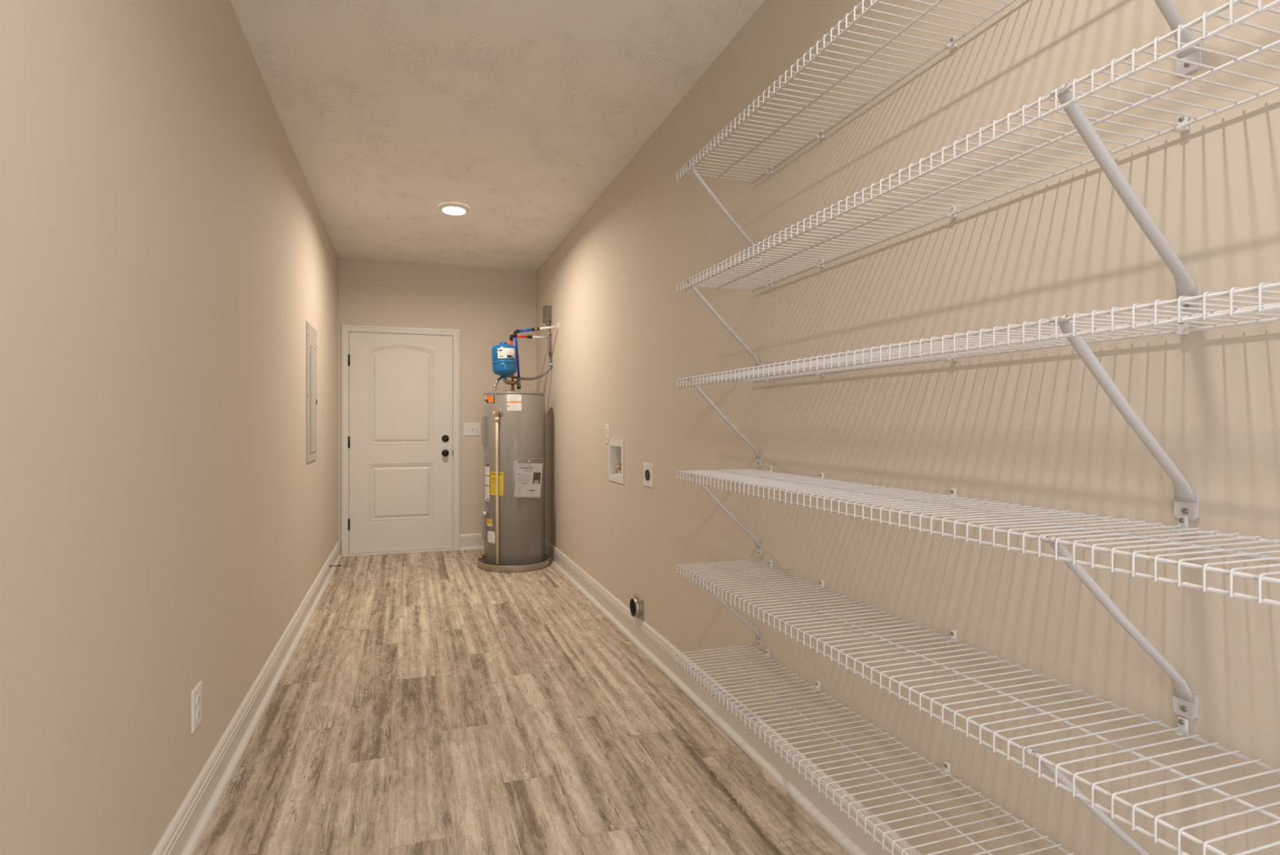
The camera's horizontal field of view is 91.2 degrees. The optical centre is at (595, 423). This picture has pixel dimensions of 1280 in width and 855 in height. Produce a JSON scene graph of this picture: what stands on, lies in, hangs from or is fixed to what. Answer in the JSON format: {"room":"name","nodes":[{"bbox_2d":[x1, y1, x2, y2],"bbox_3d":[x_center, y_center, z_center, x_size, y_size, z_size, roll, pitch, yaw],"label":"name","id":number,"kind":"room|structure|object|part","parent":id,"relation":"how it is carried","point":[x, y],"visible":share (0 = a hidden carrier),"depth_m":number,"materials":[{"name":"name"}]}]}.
{"room":"utility area","nodes":[
{"label":"utility area","id":0,"kind":"room"},
{"bbox_2d":[0,0,338,854],"bbox_3d":[-1.349,-0.145,2.159,0.120,2.746,7.651,0,0,-17],"label":"wall","id":1,"kind":"structure","parent":0,"point":[167,251],"depth_m":1.48,"materials":[{"name":"paint"}]},
{"bbox_2d":[191,680,201,733],"bbox_3d":[-1.198,0.853,1.881,0.009,0.124,0.082,0,0,-17],"label":"wall outlet","id":2,"kind":"object","parent":1,"relation":"attached to","point":[196,694],"visible":1,"depth_m":1.87,"materials":[{"name":"white plastic"}]},
{"bbox_2d":[196,693,200,704],"bbox_3d":[-1.195,0.832,1.882,0.003,0.028,0.032,0,0,-17],"label":"receptacle","id":3,"kind":"object","parent":2,"relation":"attached to","point":[198,695],"depth_m":1.88,"materials":[{"name":"white plastic"}]},
{"bbox_2d":[196,707,200,719],"bbox_3d":[-1.195,0.875,1.882,0.003,0.028,0.032,0,0,-17],"label":"receptacle","id":4,"kind":"object","parent":2,"relation":"attached to","point":[198,709],"depth_m":1.88,"materials":[{"name":"white plastic"}]},
{"bbox_2d":[151,540,342,854],"bbox_3d":[-1.275,1.147,2.173,0.029,0.149,7.394,0,0,-17],"label":"baseboard","id":5,"kind":"structure","parent":1,"relation":"attached to","point":[184,833],"depth_m":2.25,"materials":[{"name":"paint"}]},
{"bbox_2d":[306,320,317,463],"bbox_3d":[-1.859,-0.195,4.103,0.018,0.892,0.400,0,0,-17],"label":"breaker panel","id":6,"kind":"object","parent":1,"relation":"attached to","point":[311,333],"visible":1,"depth_m":4.03,"materials":[{"name":"grey metal"}]},
{"bbox_3d":[-1.869,-0.152,4.146,0.004,0.693,0.280,0,0,-17],"label":"panel door","id":7,"kind":"part","parent":6,"relation":"part of","materials":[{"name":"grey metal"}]},
{"bbox_2d":[338,257,536,555],"bbox_3d":[-1.491,-0.145,6.048,1.840,2.746,0.120,0,0,-17],"label":"wall","id":8,"kind":"structure","parent":0,"point":[486,305],"depth_m":6.05,"materials":[{"name":"paint"}]},
{"bbox_2d":[341,324,459,556],"bbox_3d":[-1.828,0.158,5.913,1.066,2.129,0.185,0,0,-17],"label":"door","id":9,"kind":"structure","parent":8,"relation":"in","point":[400,385],"depth_m":5.88,"materials":[{"name":"paint"}]},
{"bbox_3d":[-2.298,0.158,5.734,0.062,2.129,0.016,0,0,-17],"label":"casing","id":10,"kind":"part","parent":9,"relation":"part of","materials":[{"name":"paint"}]},
{"bbox_3d":[-1.817,-0.876,5.878,1.066,0.062,0.016,0,0,-17],"label":"casing","id":11,"kind":"part","parent":9,"relation":"part of","materials":[{"name":"paint"}]},
{"bbox_3d":[-1.337,0.158,6.022,0.062,2.129,0.016,0,0,-17],"label":"casing","id":12,"kind":"part","parent":9,"relation":"part of","materials":[{"name":"paint"}]},
{"bbox_2d":[460,533,483,550],"bbox_3d":[-0.960,1.147,6.129,0.718,0.149,0.029,0,0,-17],"label":"baseboard","id":13,"kind":"structure","parent":8,"relation":"attached to","point":[468,541],"depth_m":6.06,"materials":[{"name":"paint"}]},
{"bbox_2d":[463,422,480,435],"bbox_3d":[-1.193,0.059,6.065,0.166,0.124,0.017,0,0,-17],"label":"light switch","id":14,"kind":"object","parent":8,"relation":"attached to","point":[469,428],"visible":1,"depth_m":6.07,"materials":[{"name":"white plastic"}]},
{"bbox_2d":[230,0,764,271],"bbox_3d":[-0.410,-1.568,2.441,2.080,0.100,7.651,0,0,-17],"label":"ceiling","id":15,"kind":"structure","parent":0,"point":[521,114],"depth_m":2.96,"materials":[{"name":"white paint"}]},
{"bbox_2d":[438,202,469,214],"bbox_3d":[-0.996,-1.505,4.404,0.218,0.024,0.218,0,0,-17],"label":"recessed light","id":16,"kind":"object","parent":15,"relation":"in","point":[451,208],"visible":1,"depth_m":4.36,"materials":[{"name":"white plastic"}]},
{"bbox_2d":[193,548,849,854],"bbox_3d":[-0.341,1.252,2.211,2.080,0.060,8.131,0,0,-17],"label":"floor","id":17,"kind":"structure","parent":0,"point":[435,702],"depth_m":2.38,"materials":[{"name":"plastic"}]},
{"bbox_2d":[477,553,550,572],"bbox_3d":[-0.706,1.193,5.413,0.625,0.058,0.625,0,0,-17],"label":"pan","id":18,"kind":"object","parent":17,"relation":"on","point":[495,568],"visible":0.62,"depth_m":5.15,"materials":[{"name":"beige plastic"}]},
{"bbox_2d":[480,388,545,565],"bbox_3d":[-0.717,0.451,5.417,0.567,1.518,0.534,0,0,-17],"label":"water heater","id":19,"kind":"object","parent":18,"relation":"on","point":[513,421],"visible":0.97,"depth_m":5.19,"materials":[{"name":"grey metal"}]},
{"bbox_3d":[-0.955,0.877,5.351,0.038,0.254,0.212,0,0,-17],"label":"access panel","id":20,"kind":"part","parent":19,"relation":"part of","materials":[{"name":"grey metal"}]},
{"bbox_3d":[-0.955,0.060,5.351,0.038,0.252,0.212,0,0,-17],"label":"access panel","id":21,"kind":"part","parent":19,"relation":"part of","materials":[{"name":"grey metal"}]},
{"bbox_3d":[-0.870,0.949,5.217,0.093,0.098,0.005,0,0,40],"label":"data plate","id":22,"kind":"part","parent":19,"relation":"part of","materials":[{"name":"white paper"}]},
{"bbox_3d":[-0.701,-0.258,5.422,0.534,0.035,0.534,0,0,-17],"label":"lid","id":23,"kind":"part","parent":19,"relation":"part of","materials":[{"name":"grey metal"}]},
{"bbox_2d":[513,457,543,497],"bbox_3d":[-0.553,0.460,5.187,0.278,0.338,0.011,0,0,-32],"label":"pouch","id":24,"kind":"object","parent":19,"relation":"hanging from","point":[528,483],"visible":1,"depth_m":5.19,"materials":[{"name":"white paper"}]},
{"bbox_2d":[509,333,551,390],"bbox_3d":[-0.582,-0.547,5.573,0.370,0.515,0.070,0,0,-17],"label":"pipe","id":25,"kind":"object","parent":19,"relation":"attached to","point":[511,336],"visible":0.67,"depth_m":5.54,"materials":[{"name":"red plastic"}]},
{"bbox_2d":[513,322,559,388],"bbox_3d":[-0.501,-0.580,5.356,0.390,0.561,0.122,0,0,0],"label":"pipe","id":26,"kind":"object","parent":19,"relation":"attached to","point":[518,386],"visible":0.99,"depth_m":5.32,"materials":[{"name":"blue plastic"}]},
{"bbox_2d":[491,342,517,384],"bbox_3d":[-0.772,-0.508,5.301,0.216,0.357,0.213,0,0,1],"label":"tank","id":27,"kind":"object","parent":26,"relation":"attached to","point":[504,355],"visible":1,"depth_m":5.22,"materials":[{"name":"blue metal"}]},
{"bbox_2d":[536,0,1279,854],"bbox_3d":[0.529,-0.145,2.722,0.120,2.746,7.651,0,0,-17],"label":"wall","id":28,"kind":"structure","parent":0,"point":[1036,428],"depth_m":1.45,"materials":[{"name":"paint"}]},
{"bbox_2d":[493,304,552,391],"bbox_3d":[-0.645,-0.664,5.485,0.593,0.784,0.188,0,0,-30],"label":"conduit","id":29,"kind":"object","parent":28,"relation":"attached to","point":[547,309],"visible":0.91,"depth_m":5.56,"materials":[{"name":"metal"}]},
{"bbox_2d":[605,423,609,443],"bbox_3d":[0.077,0.068,4.006,0.009,0.124,0.082,0,0,-17],"label":"wall outlet","id":30,"kind":"object","parent":28,"relation":"attached to","point":[607,425],"visible":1,"depth_m":3.99,"materials":[{"name":"white plastic"}]},
{"bbox_2d":[608,439,623,483],"bbox_3d":[0.168,0.230,3.855,0.091,0.259,0.280,0,0,-17],"label":"washer outlet box","id":31,"kind":"object","parent":28,"relation":"attached to","point":[615,446],"visible":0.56,"depth_m":3.95,"materials":[{"name":"white plastic"}]},
{"bbox_2d":[629,594,644,620],"bbox_3d":[0.226,1.018,3.459,0.038,0.107,0.140,0,0,-17],"label":"air vent","id":32,"kind":"object","parent":28,"relation":"in","point":[637,604],"visible":1,"depth_m":3.43,"materials":[{"name":"metal"}]},
{"bbox_3d":[0.241,1.018,3.464,0.006,0.107,0.140,0,0,-17],"label":"mounting plate","id":33,"kind":"part","parent":32,"relation":"part of","materials":[{"name":"metal"}]},
{"bbox_2d":[643,462,653,487],"bbox_3d":[0.278,0.275,3.329,0.012,0.124,0.132,0,0,-17],"label":"dryer outlet","id":34,"kind":"object","parent":28,"relation":"attached to","point":[647,468],"visible":1,"depth_m":3.31,"materials":[{"name":"white plastic"}]},
{"bbox_2d":[644,469,649,479],"bbox_3d":[0.277,0.275,3.325,0.007,0.058,0.058,0,0,-17],"label":"receptacle","id":35,"kind":"object","parent":34,"relation":"attached to","point":[646,471],"depth_m":3.32,"materials":[{"name":"black plastic"}]},
{"bbox_2d":[545,537,923,854],"bbox_3d":[0.458,1.147,2.700,0.029,0.149,7.411,0,0,-17],"label":"baseboard","id":36,"kind":"structure","parent":28,"relation":"attached to","point":[845,831],"depth_m":2.30,"materials":[{"name":"paint"}]},
{"bbox_2d":[675,644,1074,854],"bbox_3d":[0.782,0.969,1.112,0.318,0.330,2.428,0,0,-17],"label":"wire shelf","id":37,"kind":"object","parent":28,"relation":"attached to","point":[946,771],"visible":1,"depth_m":1.54,"materials":[{"name":"white metal"}]},
{"bbox_3d":[0.635,0.849,1.068,0.006,0.006,2.428,0,0,-17],"label":"lip rail","id":38,"kind":"part","parent":37,"relation":"part of","materials":[{"name":"white metal"}]},
{"bbox_3d":[0.635,0.825,1.068,0.006,0.006,2.428,0,0,-17],"label":"rail","id":39,"kind":"part","parent":37,"relation":"part of","materials":[{"name":"white metal"}]},
{"bbox_3d":[0.780,0.825,1.112,0.006,0.006,2.428,0,0,-17],"label":"rod","id":40,"kind":"part","parent":37,"relation":"part of","materials":[{"name":"white metal"}]},
{"bbox_2d":[676,0,1201,266],"bbox_3d":[0.787,-0.739,1.095,0.318,0.330,2.428,0,0,-17],"label":"wire shelf","id":41,"kind":"object","parent":28,"relation":"attached to","point":[1169,10],"visible":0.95,"depth_m":1.58,"materials":[{"name":"white metal"}]},
{"bbox_3d":[0.640,-0.883,1.051,0.006,0.006,2.428,0,0,-17],"label":"rail","id":42,"kind":"part","parent":41,"relation":"part of","materials":[{"name":"white metal"}]},
{"bbox_3d":[0.640,-0.859,1.051,0.006,0.006,2.428,0,0,-17],"label":"lip rail","id":43,"kind":"part","parent":41,"relation":"part of","materials":[{"name":"white metal"}]},
{"bbox_3d":[0.785,-0.883,1.094,0.006,0.006,2.428,0,0,-17],"label":"rod","id":44,"kind":"part","parent":41,"relation":"part of","materials":[{"name":"white metal"}]},
{"bbox_3d":[0.925,-0.883,1.136,0.006,0.006,2.427,0,0,-17],"label":"rod","id":45,"kind":"part","parent":41,"relation":"part of","materials":[{"name":"white metal"}]},
{"bbox_2d":[676,0,1279,365],"bbox_3d":[0.787,-0.342,1.095,0.318,0.330,2.428,0,0,-17],"label":"wire shelf","id":46,"kind":"object","parent":28,"relation":"attached to","point":[1185,286],"visible":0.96,"depth_m":1.03,"materials":[{"name":"white metal"}]},
{"bbox_3d":[0.785,-0.486,1.094,0.006,0.006,2.428,0,0,-17],"label":"rod","id":47,"kind":"part","parent":46,"relation":"part of","materials":[{"name":"white metal"}]},
{"bbox_3d":[0.925,-0.486,1.136,0.006,0.006,2.427,0,0,-17],"label":"rod","id":48,"kind":"part","parent":46,"relation":"part of","materials":[{"name":"white metal"}]},
{"bbox_2d":[676,559,1279,854],"bbox_3d":[0.787,0.650,1.095,0.318,0.330,2.428,0,0,-17],"label":"wire shelf","id":49,"kind":"object","parent":28,"relation":"attached to","point":[1182,728],"visible":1,"depth_m":1.10,"materials":[{"name":"white metal"}]},
{"bbox_3d":[0.925,0.506,1.136,0.006,0.006,2.427,0,0,-17],"label":"rod","id":50,"kind":"part","parent":49,"relation":"part of","materials":[{"name":"white metal"}]},
{"bbox_2d":[676,466,1279,719],"bbox_3d":[0.787,0.318,1.095,0.318,0.330,2.428,0,0,-17],"label":"wire shelf","id":51,"kind":"object","parent":28,"relation":"attached to","point":[1185,703],"visible":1,"depth_m":1.03,"materials":[{"name":"white metal"}]},
{"bbox_3d":[0.640,0.198,1.051,0.006,0.006,2.428,0,0,-17],"label":"lip rail","id":52,"kind":"part","parent":51,"relation":"part of","materials":[{"name":"white metal"}]},
{"bbox_3d":[0.640,0.174,1.051,0.006,0.006,2.428,0,0,-17],"label":"rail","id":53,"kind":"part","parent":51,"relation":"part of","materials":[{"name":"white metal"}]},
{"bbox_3d":[0.785,0.174,1.094,0.006,0.006,2.428,0,0,-17],"label":"rod","id":54,"kind":"part","parent":51,"relation":"part of","materials":[{"name":"white metal"}]},
{"bbox_3d":[0.925,0.174,1.136,0.006,0.006,2.427,0,0,-17],"label":"rod","id":55,"kind":"part","parent":51,"relation":"part of","materials":[{"name":"white metal"}]},
{"bbox_2d":[676,282,1279,520],"bbox_3d":[0.787,-0.007,1.095,0.318,0.330,2.428,0,0,-17],"label":"wire shelf","id":56,"kind":"object","parent":28,"relation":"attached to","point":[1186,504],"visible":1,"depth_m":1.01,"materials":[{"name":"white metal"}]},
{"bbox_3d":[0.640,-0.127,1.051,0.006,0.006,2.428,0,0,-17],"label":"lip rail","id":57,"kind":"part","parent":56,"relation":"part of","materials":[{"name":"white metal"}]},
{"bbox_3d":[0.640,-0.151,1.051,0.006,0.006,2.428,0,0,-17],"label":"rail","id":58,"kind":"part","parent":56,"relation":"part of","materials":[{"name":"white metal"}]},
{"bbox_3d":[0.785,-0.151,1.094,0.006,0.006,2.428,0,0,-17],"label":"rod","id":59,"kind":"part","parent":56,"relation":"part of","materials":[{"name":"white metal"}]},
{"bbox_3d":[0.925,-0.151,1.136,0.006,0.006,2.427,0,0,-17],"label":"rod","id":60,"kind":"part","parent":56,"relation":"part of","materials":[{"name":"white metal"}]}
]}

